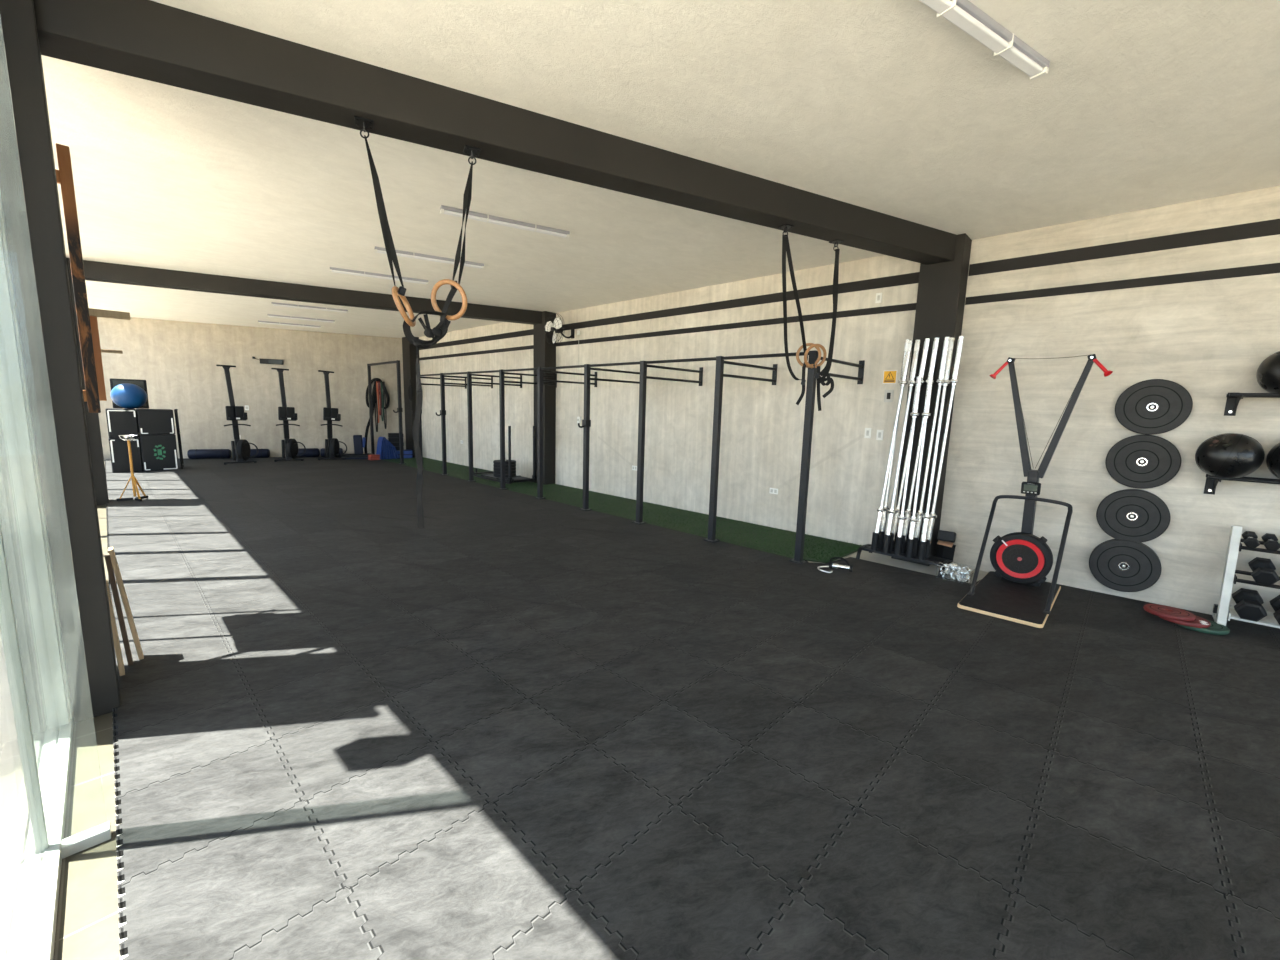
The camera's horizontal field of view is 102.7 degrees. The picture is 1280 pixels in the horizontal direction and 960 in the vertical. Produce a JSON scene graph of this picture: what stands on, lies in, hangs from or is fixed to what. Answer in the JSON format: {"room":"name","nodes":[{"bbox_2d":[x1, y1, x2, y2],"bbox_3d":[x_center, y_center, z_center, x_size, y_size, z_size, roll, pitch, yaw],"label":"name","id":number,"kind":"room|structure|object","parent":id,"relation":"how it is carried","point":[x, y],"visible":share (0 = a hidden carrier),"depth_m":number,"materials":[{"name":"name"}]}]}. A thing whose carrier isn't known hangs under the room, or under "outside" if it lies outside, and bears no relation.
{"room":"gym","nodes":[
{"label":"gym","id":0,"kind":"room"},
{"bbox_2d":[0,14,110,959],"bbox_3d":[-0.266,-0.087,-0.064,6.500,3.238,0.235,9,11,43],"label":"window","id":1,"kind":"structure","parent":0,"point":[37,722],"depth_m":1.77,"materials":[{"name":"glass"}]},
{"bbox_2d":[0,0,119,722],"bbox_3d":[-2.677,-0.480,2.250,0.230,3.240,0.290,9,11,43],"label":"column","id":2,"kind":"structure","parent":0,"point":[21,41],"depth_m":2.22,"materials":[{"name":"grey paint"}]},
{"bbox_2d":[53,460,119,959],"bbox_3d":[-5.163,0.732,4.769,20.164,0.001,0.281,9,11,43],"label":"floor","id":3,"kind":"structure","parent":0,"point":[87,924],"depth_m":1.70,"materials":[{"name":"concrete"}]},
{"bbox_2d":[66,258,108,504],"bbox_3d":[-7.550,-1.271,6.890,0.340,3.240,0.290,9,11,43],"label":"column","id":4,"kind":"structure","parent":0,"point":[92,419],"depth_m":6.94,"materials":[{"name":"grey paint"}]},
{"bbox_2d":[97,317,405,459],"bbox_3d":[-9.434,-2.163,12.974,7.082,3.600,0.188,-2,9,-26],"label":"wall","id":5,"kind":"structure","parent":0,"point":[177,361],"depth_m":12.71,"materials":[{"name":"concrete"}]},
{"bbox_2d":[252,356,282,364],"bbox_3d":[-9.287,-2.980,12.775,0.625,0.160,0.072,-2,9,-26],"label":"timer","id":6,"kind":"object","parent":5,"relation":"attached to","point":[262,361],"visible":1,"depth_m":12.77,"materials":[{"name":"black plastic"}]},
{"label":"wall hook","id":7,"kind":"object","parent":5,"relation":"attached to","visible":0},
{"bbox_2d":[364,378,388,453],"bbox_3d":[-7.149,-1.710,13.888,0.665,2.096,0.216,-2,9,-26],"label":"rope","id":8,"kind":"object","parent":7,"relation":"hanging from","point":[373,379],"visible":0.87,"depth_m":13.80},
{"bbox_2d":[402,337,419,456],"bbox_3d":[-6.233,-2.243,14.021,0.480,3.240,0.265,9,11,43],"label":"column","id":9,"kind":"structure","parent":0,"point":[408,349],"depth_m":13.85,"materials":[{"name":"metal"}]},
{"bbox_2d":[403,288,456,527],"bbox_3d":[-1.247,-0.429,3.089,0.306,1.453,0.049,-2,9,-26],"label":"strap","id":10,"kind":"object","parent":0,"point":[437,333],"visible":0.98,"depth_m":3.04,"materials":[{"name":"fabric"}]},
{"bbox_2d":[533,311,555,484],"bbox_3d":[-1.828,-1.528,9.825,0.370,3.240,0.265,9,11,43],"label":"column","id":11,"kind":"structure","parent":0,"point":[544,353],"depth_m":9.70,"materials":[{"name":"metal"}]},
{"bbox_2d":[41,0,1279,337],"bbox_3d":[-2.063,-2.734,5.839,22.328,0.250,6.475,9,11,43],"label":"ceiling","id":12,"kind":"structure","parent":0,"point":[889,107],"depth_m":3.24,"materials":[{"name":"beige paint"}]},
{"bbox_2d":[258,321,323,328],"bbox_3d":[-8.067,-3.599,11.864,1.272,0.058,0.076,-3,9,-29],"label":"ceiling light","id":13,"kind":"object","parent":12,"relation":"attached to","point":[262,322],"visible":1,"depth_m":11.82,"materials":[{"name":"white plastic"}]},
{"bbox_2d":[260,322,318,327],"bbox_3d":[-8.098,-3.583,11.851,1.150,0.022,0.056,-3,9,-29],"label":"diffuser","id":14,"kind":"object","parent":13,"relation":"attached to","point":[275,323],"depth_m":11.83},
{"bbox_2d":[267,314,334,322],"bbox_3d":[-7.173,-3.442,10.931,1.272,0.058,0.076,-3,9,-29],"label":"ceiling light","id":15,"kind":"object","parent":12,"relation":"attached to","point":[269,315],"visible":1,"depth_m":10.88,"materials":[{"name":"white plastic"}]},
{"bbox_2d":[271,302,351,312],"bbox_3d":[-6.124,-3.223,9.588,1.272,0.058,0.076,-3,9,-29],"label":"ceiling light","id":16,"kind":"object","parent":12,"relation":"attached to","point":[272,303],"visible":1,"depth_m":9.53,"materials":[{"name":"white plastic"}]},
{"bbox_2d":[83,260,541,324],"bbox_3d":[-4.622,-2.899,8.148,6.315,0.230,0.222,-3,9,-27],"label":"ceiling beam","id":17,"kind":"structure","parent":12,"relation":"attached to","point":[93,270],"depth_m":7.65,"materials":[{"name":"metal"}]},
{"bbox_2d":[330,267,432,284],"bbox_3d":[-3.512,-2.787,7.017,1.272,0.058,0.076,-3,9,-29],"label":"ceiling light","id":18,"kind":"object","parent":12,"relation":"attached to","point":[332,269],"visible":0.98,"depth_m":6.95,"materials":[{"name":"white plastic"}]},
{"bbox_2d":[395,250,454,264],"bbox_3d":[-2.476,-2.603,5.916,0.651,0.058,0.265,-3,9,-29],"label":"ceiling light","id":19,"kind":"object","parent":12,"relation":"attached to","point":[413,255],"depth_m":5.99,"materials":[{"name":"white plastic"}]},
{"bbox_2d":[33,0,955,264],"bbox_3d":[0.189,-2.110,3.567,6.315,0.245,0.222,-3,9,-27],"label":"ceiling beam","id":20,"kind":"structure","parent":12,"relation":"attached to","point":[149,40],"depth_m":2.78,"materials":[{"name":"metal"}]},
{"bbox_2d":[354,116,373,138],"bbox_3d":[-1.477,-1.874,2.743,0.090,0.082,0.090,-3,9,-27],"label":"anchor","id":21,"kind":"object","parent":20,"relation":"attached to","point":[362,122],"visible":1,"depth_m":2.73,"materials":[{"name":"black metal"}]},
{"bbox_2d":[364,135,415,326],"bbox_3d":[-1.364,-1.367,2.865,0.178,0.975,0.247,7,10,34],"label":"ring","id":22,"kind":"object","parent":21,"relation":"hanging from","point":[388,241],"visible":0.98,"depth_m":2.85,"materials":[{"name":"fabric"}]},
{"bbox_2d":[463,145,480,164],"bbox_3d":[-0.988,-1.899,3.014,0.090,0.082,0.090,-3,9,-27],"label":"anchor","id":23,"kind":"object","parent":20,"relation":"attached to","point":[470,150],"visible":1,"depth_m":3.01,"materials":[{"name":"black metal"}]},
{"bbox_2d":[431,161,472,320],"bbox_3d":[-1.108,-1.411,3.003,0.254,0.914,0.125,0,8,-14],"label":"ring","id":24,"kind":"object","parent":23,"relation":"hanging from","point":[468,189],"visible":0.92,"depth_m":3.03,"materials":[{"name":"brown wood"}]},
{"bbox_2d":[778,224,793,236],"bbox_3d":[1.169,-1.995,4.111,0.090,0.082,0.090,-3,9,-27],"label":"anchor","id":25,"kind":"object","parent":20,"relation":"attached to","point":[786,227],"visible":1,"depth_m":4.10,"materials":[{"name":"black metal"}]},
{"bbox_2d":[782,234,820,404],"bbox_3d":[1.350,-1.360,4.609,0.271,1.346,0.899,8,10,40],"label":"ring","id":26,"kind":"object","parent":25,"relation":"hanging from","point":[785,241],"visible":0.97,"depth_m":4.56,"materials":[{"name":"fabric"}]},
{"bbox_2d":[829,239,843,250],"bbox_3d":[1.700,-2.026,4.436,0.090,0.082,0.090,-3,9,-27],"label":"anchor","id":27,"kind":"object","parent":20,"relation":"attached to","point":[837,241],"visible":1,"depth_m":4.43,"materials":[{"name":"black metal"}]},
{"bbox_2d":[804,249,839,410],"bbox_3d":[1.733,-1.333,4.685,0.245,1.393,0.452,-1,8,-15],"label":"ring","id":28,"kind":"object","parent":27,"relation":"hanging from","point":[825,372],"visible":1,"depth_m":4.79,"materials":[{"name":"fabric"}]},
{"bbox_2d":[440,205,571,238],"bbox_3d":[-1.204,-2.413,4.819,1.272,0.058,0.076,-3,9,-29],"label":"ceiling light","id":29,"kind":"object","parent":12,"relation":"attached to","point":[447,210],"visible":1,"depth_m":4.77,"materials":[{"name":"white plastic"}]},
{"bbox_2d":[919,0,1049,79],"bbox_3d":[1.466,-1.971,2.222,1.272,0.058,0.076,-3,9,-29],"label":"ceiling light","id":30,"kind":"object","parent":12,"relation":"attached to","point":[964,14],"visible":1,"depth_m":2.25,"materials":[{"name":"white plastic"}]},
{"bbox_2d":[105,456,1279,959],"bbox_3d":[-2.216,0.689,6.293,22.232,0.220,6.200,9,11,43],"label":"floor","id":31,"kind":"structure","parent":0,"point":[509,725],"depth_m":2.31,"materials":[{"name":"rubber"}]},
{"bbox_2d":[106,580,124,675],"bbox_3d":[-2.826,0.795,2.749,0.120,0.518,0.043,9,11,43],"label":"wooden plank","id":32,"kind":"object","parent":31,"relation":"on","point":[117,647],"visible":0.71,"depth_m":2.73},
{"bbox_2d":[105,553,132,665],"bbox_3d":[-2.893,0.720,2.842,0.120,0.637,0.060,9,11,43],"label":"wooden plank","id":33,"kind":"object","parent":31,"relation":"on","point":[112,579],"visible":0.98,"depth_m":2.81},
{"bbox_2d":[108,438,142,472],"bbox_3d":[-10.099,-0.502,10.049,0.505,0.655,0.422,9,11,43],"label":"box","id":34,"kind":"object","parent":31,"relation":"on","point":[119,454],"visible":0.83,"depth_m":9.86,"materials":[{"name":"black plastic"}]},
{"bbox_2d":[105,408,138,437],"bbox_3d":[-10.103,-1.108,9.986,0.505,0.558,0.415,9,11,43],"label":"box","id":35,"kind":"object","parent":34,"relation":"on","point":[119,421],"visible":0.93,"depth_m":9.81,"materials":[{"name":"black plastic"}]},
{"bbox_2d":[110,383,146,408],"bbox_3d":[-9.988,-1.639,10.005,0.490,0.490,0.514,9,11,43],"label":"exercise ball","id":36,"kind":"object","parent":35,"relation":"on","point":[129,396],"visible":1,"depth_m":9.87,"materials":[{"name":"blue plastic"}]},
{"bbox_2d":[110,378,148,408],"bbox_3d":[-10.200,-1.722,10.229,0.072,0.579,0.520,9,11,43],"label":"square frame","id":37,"kind":"object","parent":35,"relation":"on","point":[113,382],"visible":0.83,"depth_m":10.24,"materials":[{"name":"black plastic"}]},
{"bbox_2d":[108,547,143,659],"bbox_3d":[-2.908,0.702,2.896,0.120,0.658,0.090,9,11,43],"label":"wooden plank","id":38,"kind":"object","parent":31,"relation":"on","point":[119,580],"visible":1,"depth_m":2.87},
{"bbox_2d":[117,435,147,500],"bbox_3d":[-7.219,-0.168,7.270,0.309,0.926,0.341,7,10,32],"label":"stand","id":39,"kind":"object","parent":31,"relation":"on","point":[128,438],"visible":1,"depth_m":7.29,"materials":[{"name":"yellow paint"}]},
{"bbox_2d":[139,434,178,470],"bbox_3d":[-9.766,-0.571,10.387,0.505,0.715,0.522,9,11,43],"label":"box","id":40,"kind":"object","parent":31,"relation":"on","point":[158,452],"visible":0.89,"depth_m":10.21,"materials":[{"name":"black plastic"}]},
{"bbox_2d":[136,409,174,434],"bbox_3d":[-9.763,-1.176,10.317,0.505,0.498,0.518,9,11,43],"label":"box","id":41,"kind":"object","parent":40,"relation":"on","point":[150,421],"visible":0.97,"depth_m":10.14,"materials":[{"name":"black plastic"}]},
{"bbox_2d":[153,445,165,459],"bbox_3d":[-9.587,-0.554,10.213,0.003,0.299,0.178,9,11,43],"label":"print","id":42,"kind":"object","parent":40,"relation":"attached to","point":[159,451],"depth_m":10.21},
{"bbox_2d":[174,409,183,468],"bbox_3d":[-9.618,-0.864,10.679,0.052,1.220,0.487,-5,10,-39],"label":"frame","id":43,"kind":"object","parent":31,"relation":"on","point":[175,410],"visible":1,"depth_m":10.54,"materials":[{"name":"black metal"}]},
{"bbox_2d":[187,449,230,458],"bbox_3d":[-10.450,-0.634,12.430,0.800,0.236,0.236,-2,9,-26],"label":"rolled mat","id":44,"kind":"object","parent":31,"relation":"on","point":[192,453],"visible":1,"depth_m":12.35,"materials":[{"name":"blue plastic"}]},
{"bbox_2d":[216,365,257,464],"bbox_3d":[-9.105,-1.462,11.525,0.409,2.195,0.608,6,9,27],"label":"rowing machine","id":45,"kind":"object","parent":31,"relation":"on","point":[234,413],"visible":1,"depth_m":11.52,"materials":[{"name":"black metal"}]},
{"bbox_2d":[235,449,269,457],"bbox_3d":[-9.716,-0.665,12.790,0.740,0.236,0.236,-2,9,-26],"label":"rolled mat","id":46,"kind":"object","parent":31,"relation":"on","point":[262,453],"visible":0.53,"depth_m":12.80,"materials":[{"name":"blue plastic"}]},
{"bbox_2d":[271,368,305,461],"bbox_3d":[-8.451,-1.538,12.197,0.409,2.210,0.616,6,9,28],"label":"rowing machine","id":47,"kind":"object","parent":31,"relation":"on","point":[289,446],"visible":1,"depth_m":12.20,"materials":[{"name":"black plastic"}]},
{"bbox_2d":[297,448,319,456],"bbox_3d":[-8.663,-0.709,13.308,0.550,0.236,0.236,-2,9,-26],"label":"rolled mat","id":48,"kind":"object","parent":31,"relation":"on","point":[310,452],"visible":0.83,"depth_m":13.26,"materials":[{"name":"blue plastic"}]},
{"bbox_2d":[317,370,346,459],"bbox_3d":[-7.739,-1.590,12.716,0.409,2.222,0.622,6,9,28],"label":"rowing machine","id":49,"kind":"object","parent":31,"relation":"on","point":[332,447],"visible":0.98,"depth_m":12.72,"materials":[{"name":"black plastic"}]},
{"bbox_2d":[341,453,372,458],"bbox_3d":[-7.375,-0.618,13.361,0.720,0.105,0.400,-2,9,-26],"label":"bench","id":50,"kind":"object","parent":31,"relation":"on","point":[346,456],"visible":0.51,"depth_m":13.21,"materials":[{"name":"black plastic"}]},
{"bbox_2d":[353,435,365,453],"bbox_3d":[-7.328,-0.926,13.384,0.286,0.505,0.180,-2,9,-26],"label":"foam block","id":51,"kind":"object","parent":50,"relation":"on","point":[359,443],"visible":1,"depth_m":13.29,"materials":[{"name":"blue plastic"}]},
{"bbox_2d":[367,360,404,463],"bbox_3d":[-6.490,-1.719,12.905,2.150,2.460,0.244,9,11,43],"label":"rig","id":52,"kind":"object","parent":31,"relation":"on","point":[399,409],"visible":0.94,"depth_m":12.37,"materials":[{"name":"metal"}]},
{"bbox_2d":[381,457,864,562],"bbox_3d":[-2.176,0.093,9.721,12.290,0.024,1.116,9,11,43],"label":"strip","id":53,"kind":"object","parent":31,"relation":"on","point":[781,542],"visible":0.78,"depth_m":7.06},
{"bbox_2d":[376,437,398,459],"bbox_3d":[-6.611,-0.843,13.368,0.240,0.578,0.497,8,10,38],"label":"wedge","id":54,"kind":"object","parent":53,"relation":"on","point":[385,449],"visible":0.98,"depth_m":13.26,"materials":[{"name":"blue plastic"}]},
{"bbox_2d":[473,426,536,483],"bbox_3d":[-2.735,-0.556,10.206,1.560,1.104,0.596,9,11,43],"label":"sled","id":55,"kind":"object","parent":53,"relation":"on","point":[516,478],"visible":0.77,"depth_m":9.90,"materials":[{"name":"black metal"}]},
{"bbox_2d":[817,557,852,572],"bbox_3d":[1.894,0.821,4.967,0.331,0.112,0.198,0,8,-10],"label":"handle","id":56,"kind":"object","parent":31,"relation":"on","point":[849,567],"visible":1,"depth_m":4.97,"materials":[{"name":"silver metal"}]},
{"bbox_2d":[856,531,952,577],"bbox_3d":[2.690,0.718,5.214,0.805,0.291,0.375,9,11,43],"label":"holder","id":57,"kind":"object","parent":31,"relation":"on","point":[885,545],"visible":0.91,"depth_m":5.17,"materials":[{"name":"metal"}]},
{"bbox_2d":[874,340,912,538],"bbox_3d":[2.593,-0.339,5.268,0.311,2.159,0.084,-3,9,-30],"label":"barbell","id":58,"kind":"object","parent":57,"relation":"in","point":[903,382],"visible":1,"depth_m":5.24,"materials":[{"name":"metal"}]},
{"bbox_2d":[880,339,909,531],"bbox_3d":[2.635,-0.350,5.313,0.178,2.169,0.088,-2,9,-23],"label":"barbell","id":59,"kind":"object","parent":57,"relation":"in","point":[884,517],"visible":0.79,"depth_m":5.34,"materials":[{"name":"metal"}]},
{"bbox_2d":[885,339,920,536],"bbox_3d":[2.660,-0.329,5.204,0.301,2.160,0.088,-4,10,-34],"label":"barbell","id":60,"kind":"object","parent":57,"relation":"in","point":[911,382],"visible":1,"depth_m":5.18,"materials":[{"name":"metal"}]},
{"bbox_2d":[897,376,921,536],"bbox_3d":[2.700,-0.135,5.151,0.082,1.794,0.249,7,10,36],"label":"barbell","id":61,"kind":"object","parent":57,"relation":"in","point":[914,414],"visible":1,"depth_m":5.13,"materials":[{"name":"metal"}]},
{"bbox_2d":[891,338,930,542],"bbox_3d":[2.740,-0.332,5.213,0.215,2.167,0.078,1,8,-6],"label":"barbell","id":62,"kind":"object","parent":57,"relation":"in","point":[927,340],"visible":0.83,"depth_m":5.22,"materials":[{"name":"metal"}]},
{"bbox_2d":[908,376,933,539],"bbox_3d":[2.776,-0.123,5.079,0.082,1.794,0.250,7,10,34],"label":"barbell","id":63,"kind":"object","parent":57,"relation":"in","point":[926,414],"visible":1,"depth_m":5.06,"materials":[{"name":"metal"}]},
{"bbox_2d":[903,337,939,541],"bbox_3d":[2.808,-0.322,5.148,0.199,2.168,0.088,1,8,-6],"label":"barbell","id":64,"kind":"object","parent":57,"relation":"in","point":[908,512],"visible":0.85,"depth_m":5.15,"materials":[{"name":"metal"}]},
{"bbox_2d":[914,337,949,539],"bbox_3d":[2.881,-0.310,5.079,0.188,2.168,0.086,-1,8,-15],"label":"barbell","id":65,"kind":"object","parent":57,"relation":"in","point":[919,513],"visible":0.92,"depth_m":5.06,"materials":[{"name":"metal"}]},
{"bbox_2d":[921,337,954,541],"bbox_3d":[2.886,-0.292,4.988,0.079,2.161,0.299,9,11,42],"label":"barbell","id":66,"kind":"object","parent":57,"relation":"in","point":[945,381],"visible":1,"depth_m":4.97,"materials":[{"name":"metal"}]},
{"bbox_2d":[927,336,964,544],"bbox_3d":[2.963,-0.297,5.001,0.191,2.168,0.088,0,8,-11],"label":"barbell","id":67,"kind":"object","parent":57,"relation":"in","point":[954,380],"visible":0.92,"depth_m":4.96,"materials":[{"name":"metal"}]},
{"bbox_2d":[936,530,955,568],"bbox_3d":[3.105,0.702,5.202,0.176,0.391,0.190,9,11,43],"label":"waste bin","id":68,"kind":"object","parent":31,"relation":"on","point":[945,545],"visible":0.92,"depth_m":5.15,"materials":[{"name":"black plastic"}]},
{"bbox_2d":[957,354,1112,627],"bbox_3d":[3.171,-0.013,4.198,0.826,2.050,1.260,9,11,43],"label":"trainer","id":69,"kind":"object","parent":31,"relation":"on","point":[1018,591],"visible":1,"depth_m":4.44,"materials":[{"name":"black metal"}]},
{"bbox_2d":[1002,544,1037,572],"bbox_3d":[3.347,0.695,4.510,0.258,0.258,0.003,9,11,43],"label":"grille","id":70,"kind":"object","parent":69,"relation":"attached to","point":[1016,558],"depth_m":4.51,"materials":[{"name":"black"}]},
{"bbox_2d":[1021,482,1040,494],"bbox_3d":[3.432,0.074,4.493,0.135,0.108,0.061,9,11,43],"label":"monitor","id":71,"kind":"object","parent":69,"relation":"on","point":[1027,488],"depth_m":4.48,"materials":[{"name":"black plastic"}]},
{"bbox_2d":[1175,619,1229,634],"bbox_3d":[4.201,1.084,3.841,0.300,0.032,0.300,9,11,43],"label":"plate","id":72,"kind":"object","parent":31,"relation":"on","point":[1217,629],"visible":0.38,"depth_m":3.74,"materials":[{"name":"green rubber"}]},
{"bbox_2d":[1159,615,1210,627],"bbox_3d":[4.110,1.048,3.870,0.280,0.030,0.280,9,11,43],"label":"plate","id":73,"kind":"object","parent":72,"relation":"on","point":[1199,622],"visible":0.36,"depth_m":3.77,"materials":[{"name":"red rubber"}]},
{"bbox_2d":[1143,604,1195,620],"bbox_3d":[4.046,1.010,3.913,0.280,0.030,0.280,9,11,43],"label":"plate","id":74,"kind":"object","parent":73,"relation":"on","point":[1169,612],"visible":1,"depth_m":3.88,"materials":[{"name":"red rubber"}]},
{"bbox_2d":[1212,526,1279,627],"bbox_3d":[4.997,0.809,3.366,1.548,0.766,0.330,9,11,43],"label":"dumbbell rack","id":75,"kind":"object","parent":31,"relation":"on","point":[1221,612],"visible":0.87,"depth_m":3.82,"materials":[{"name":"metal"}]},
{"bbox_2d":[1232,588,1266,621],"bbox_3d":[4.493,0.919,3.776,0.154,0.184,0.285,9,11,43],"label":"dumbbell","id":76,"kind":"object","parent":75,"relation":"on","point":[1249,602],"visible":1,"depth_m":3.72,"materials":[{"name":"black rubber"}]},
{"bbox_2d":[1242,531,1259,547],"bbox_3d":[4.516,0.439,3.784,0.078,0.102,0.181,9,11,43],"label":"dumbbell","id":77,"kind":"object","parent":75,"relation":"on","point":[1250,537],"visible":1,"depth_m":3.74,"materials":[{"name":"black rubber"}]},
{"bbox_2d":[1248,557,1279,585],"bbox_3d":[4.550,0.665,3.734,0.130,0.160,0.262,9,11,43],"label":"dumbbell","id":78,"kind":"object","parent":75,"relation":"on","point":[1263,569],"visible":1,"depth_m":3.68,"materials":[{"name":"black rubber"}]},
{"bbox_2d":[1261,533,1279,550],"bbox_3d":[4.585,0.451,3.718,0.078,0.102,0.181,9,11,43],"label":"dumbbell","id":79,"kind":"object","parent":75,"relation":"on","point":[1271,543],"visible":1,"depth_m":3.68,"materials":[{"name":"rubber"}]},
{"bbox_2d":[1269,595,1279,624],"bbox_3d":[4.626,0.940,3.650,0.154,0.184,0.285,9,11,43],"label":"dumbbell","id":80,"kind":"object","parent":75,"relation":"on","point":[1275,602],"visible":1,"depth_m":3.71,"materials":[{"name":"rubber"}]},
{"bbox_2d":[419,186,1279,623],"bbox_3d":[0.854,-1.116,7.580,20.000,3.600,0.200,9,11,43],"label":"wall","id":81,"kind":"structure","parent":0,"point":[1210,338],"depth_m":5.13,"materials":[{"name":"concrete"}]},
{"bbox_2d":[419,329,532,349],"bbox_3d":[-3.998,-3.231,11.907,6.000,0.110,0.005,9,11,43],"label":"trim","id":82,"kind":"structure","parent":81,"relation":"attached to","point":[524,332],"depth_m":11.42,"materials":[{"name":"black paint"}]},
{"bbox_2d":[419,345,532,360],"bbox_3d":[-4.006,-2.943,11.947,6.000,0.072,0.005,9,11,43],"label":"trim","id":83,"kind":"structure","parent":81,"relation":"attached to","point":[530,346],"depth_m":11.56,"materials":[{"name":"black paint"}]},
{"bbox_2d":[544,313,579,345],"bbox_3d":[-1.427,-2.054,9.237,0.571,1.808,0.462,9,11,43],"label":"wall fan","id":84,"kind":"object","parent":81,"relation":"attached to","point":[555,327],"visible":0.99,"depth_m":9.04,"materials":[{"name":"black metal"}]},
{"bbox_2d":[412,350,864,564],"bbox_3d":[-1.307,-0.793,8.622,9.390,2.110,1.364,9,11,43],"label":"rig","id":85,"kind":"object","parent":81,"relation":"attached to","point":[813,355],"visible":0.91,"depth_m":6.70,"materials":[{"name":"metal"}]},
{"bbox_2d":[556,303,915,346],"bbox_3d":[0.687,-2.181,7.478,6.310,0.072,0.005,9,11,43],"label":"trim","id":86,"kind":"structure","parent":81,"relation":"attached to","point":[912,306],"depth_m":6.70,"materials":[{"name":"black paint"}]},
{"bbox_2d":[561,272,918,330],"bbox_3d":[0.695,-2.469,7.438,6.310,0.110,0.005,9,11,43],"label":"trim","id":87,"kind":"structure","parent":81,"relation":"attached to","point":[910,278],"depth_m":6.63,"materials":[{"name":"black paint"}]},
{"bbox_2d":[882,370,896,383],"bbox_3d":[2.736,-1.128,5.605,0.144,0.144,0.009,9,11,43],"label":"warning sign","id":88,"kind":"object","parent":81,"relation":"attached to","point":[889,376],"visible":1,"depth_m":5.60,"materials":[{"name":"yellow plastic"}]},
{"bbox_2d":[965,263,1279,304],"bbox_3d":[5.470,-1.405,2.924,6.250,0.072,0.005,9,11,43],"label":"trim","id":89,"kind":"structure","parent":81,"relation":"attached to","point":[1272,268],"depth_m":4.23,"materials":[{"name":"black paint"}]},
{"bbox_2d":[968,219,1279,275],"bbox_3d":[5.478,-1.693,2.883,6.250,0.110,0.005,9,11,43],"label":"trim","id":90,"kind":"structure","parent":81,"relation":"attached to","point":[1268,227],"depth_m":4.21,"materials":[{"name":"black paint"}]},
{"bbox_2d":[1096,489,1170,542],"bbox_3d":[4.158,0.303,4.324,0.450,0.450,0.078,9,11,43],"label":"bumper plate","id":91,"kind":"object","parent":81,"relation":"attached to","point":[1152,519],"visible":1,"depth_m":4.29,"materials":[{"name":"rubber"}]},
{"bbox_2d":[1105,435,1180,488],"bbox_3d":[4.182,-0.153,4.262,0.450,0.450,0.058,9,11,43],"label":"bumper plate","id":92,"kind":"object","parent":81,"relation":"attached to","point":[1163,459],"visible":1,"depth_m":4.24,"materials":[{"name":"rubber"}]},
{"bbox_2d":[1148,404,1156,409],"bbox_3d":[4.201,-0.598,4.197,0.100,0.100,0.076,9,11,43],"label":"peg","id":93,"kind":"object","parent":81,"relation":"attached to","point":[1151,406],"visible":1,"depth_m":4.21,"materials":[{"name":"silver metal"}]},
{"bbox_2d":[1115,379,1192,434],"bbox_3d":[4.201,-0.598,4.196,0.450,0.450,0.053,9,11,43],"label":"bumper plate","id":94,"kind":"object","parent":93,"relation":"on","point":[1174,403],"visible":1,"depth_m":4.17,"materials":[{"name":"rubber"}]},
{"bbox_2d":[1203,474,1279,494],"bbox_3d":[4.905,0.116,3.466,1.460,0.175,0.260,9,11,43],"label":"shelf","id":95,"kind":"object","parent":81,"relation":"attached to","point":[1211,482],"visible":0.82,"depth_m":3.82,"materials":[{"name":"black metal"}]},
{"bbox_2d":[1195,433,1264,477],"bbox_3d":[4.430,-0.181,3.851,0.344,0.344,0.346,9,11,43],"label":"medicine ball","id":96,"kind":"object","parent":95,"relation":"on","point":[1236,455],"visible":0.92,"depth_m":3.76,"materials":[{"name":"black plastic"}]},
{"bbox_2d":[1266,442,1279,478],"bbox_3d":[4.686,-0.140,3.608,0.344,0.346,0.344,9,11,43],"label":"medicine ball","id":97,"kind":"object","parent":95,"relation":"on","point":[1273,456],"visible":1,"depth_m":3.66,"materials":[{"name":"black plastic"}]},
{"bbox_2d":[1224,393,1279,415],"bbox_3d":[4.944,-0.489,3.359,1.460,0.175,0.260,9,11,43],"label":"shelf","id":98,"kind":"object","parent":81,"relation":"attached to","point":[1232,401],"visible":1,"depth_m":3.80,"materials":[{"name":"black metal"}]},
{"bbox_2d":[1256,351,1279,392],"bbox_3d":[4.612,-0.763,3.608,0.344,0.346,0.344,9,11,43],"label":"medicine ball","id":99,"kind":"object","parent":98,"relation":"on","point":[1268,371],"visible":0.92,"depth_m":3.62,"materials":[{"name":"black plastic"}]},
{"bbox_2d":[891,233,971,565],"bbox_3d":[2.973,-0.749,5.254,0.370,3.240,0.265,9,11,43],"label":"column","id":100,"kind":"structure","parent":0,"point":[941,294],"depth_m":5.08,"materials":[{"name":"metal"}]},
{"bbox_3d":[-3.068,-0.532,2.546,0.115,3.240,0.060,9,11,43],"label":"pier","id":101,"kind":"object","parent":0,"visible":0},
{"bbox_2d":[55,143,129,412],"bbox_3d":[-3.175,-1.063,2.898,0.710,1.335,0.379,9,11,43],"label":"pegboard","id":102,"kind":"object","parent":101,"relation":"attached to","point":[95,392],"visible":0.8,"depth_m":2.68,"materials":[{"name":"brown wood"}]},
{"bbox_3d":[4.143,0.729,4.381,0.100,0.100,0.111,9,11,43],"label":"peg","id":103,"kind":"object","parent":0,"visible":0},
{"bbox_2d":[1089,539,1161,591],"bbox_3d":[4.143,0.729,4.380,0.450,0.450,0.088,9,11,43],"label":"bumper plate","id":104,"kind":"object","parent":103,"relation":"on","point":[1143,570],"visible":0.97,"depth_m":4.35,"materials":[{"name":"rubber"}]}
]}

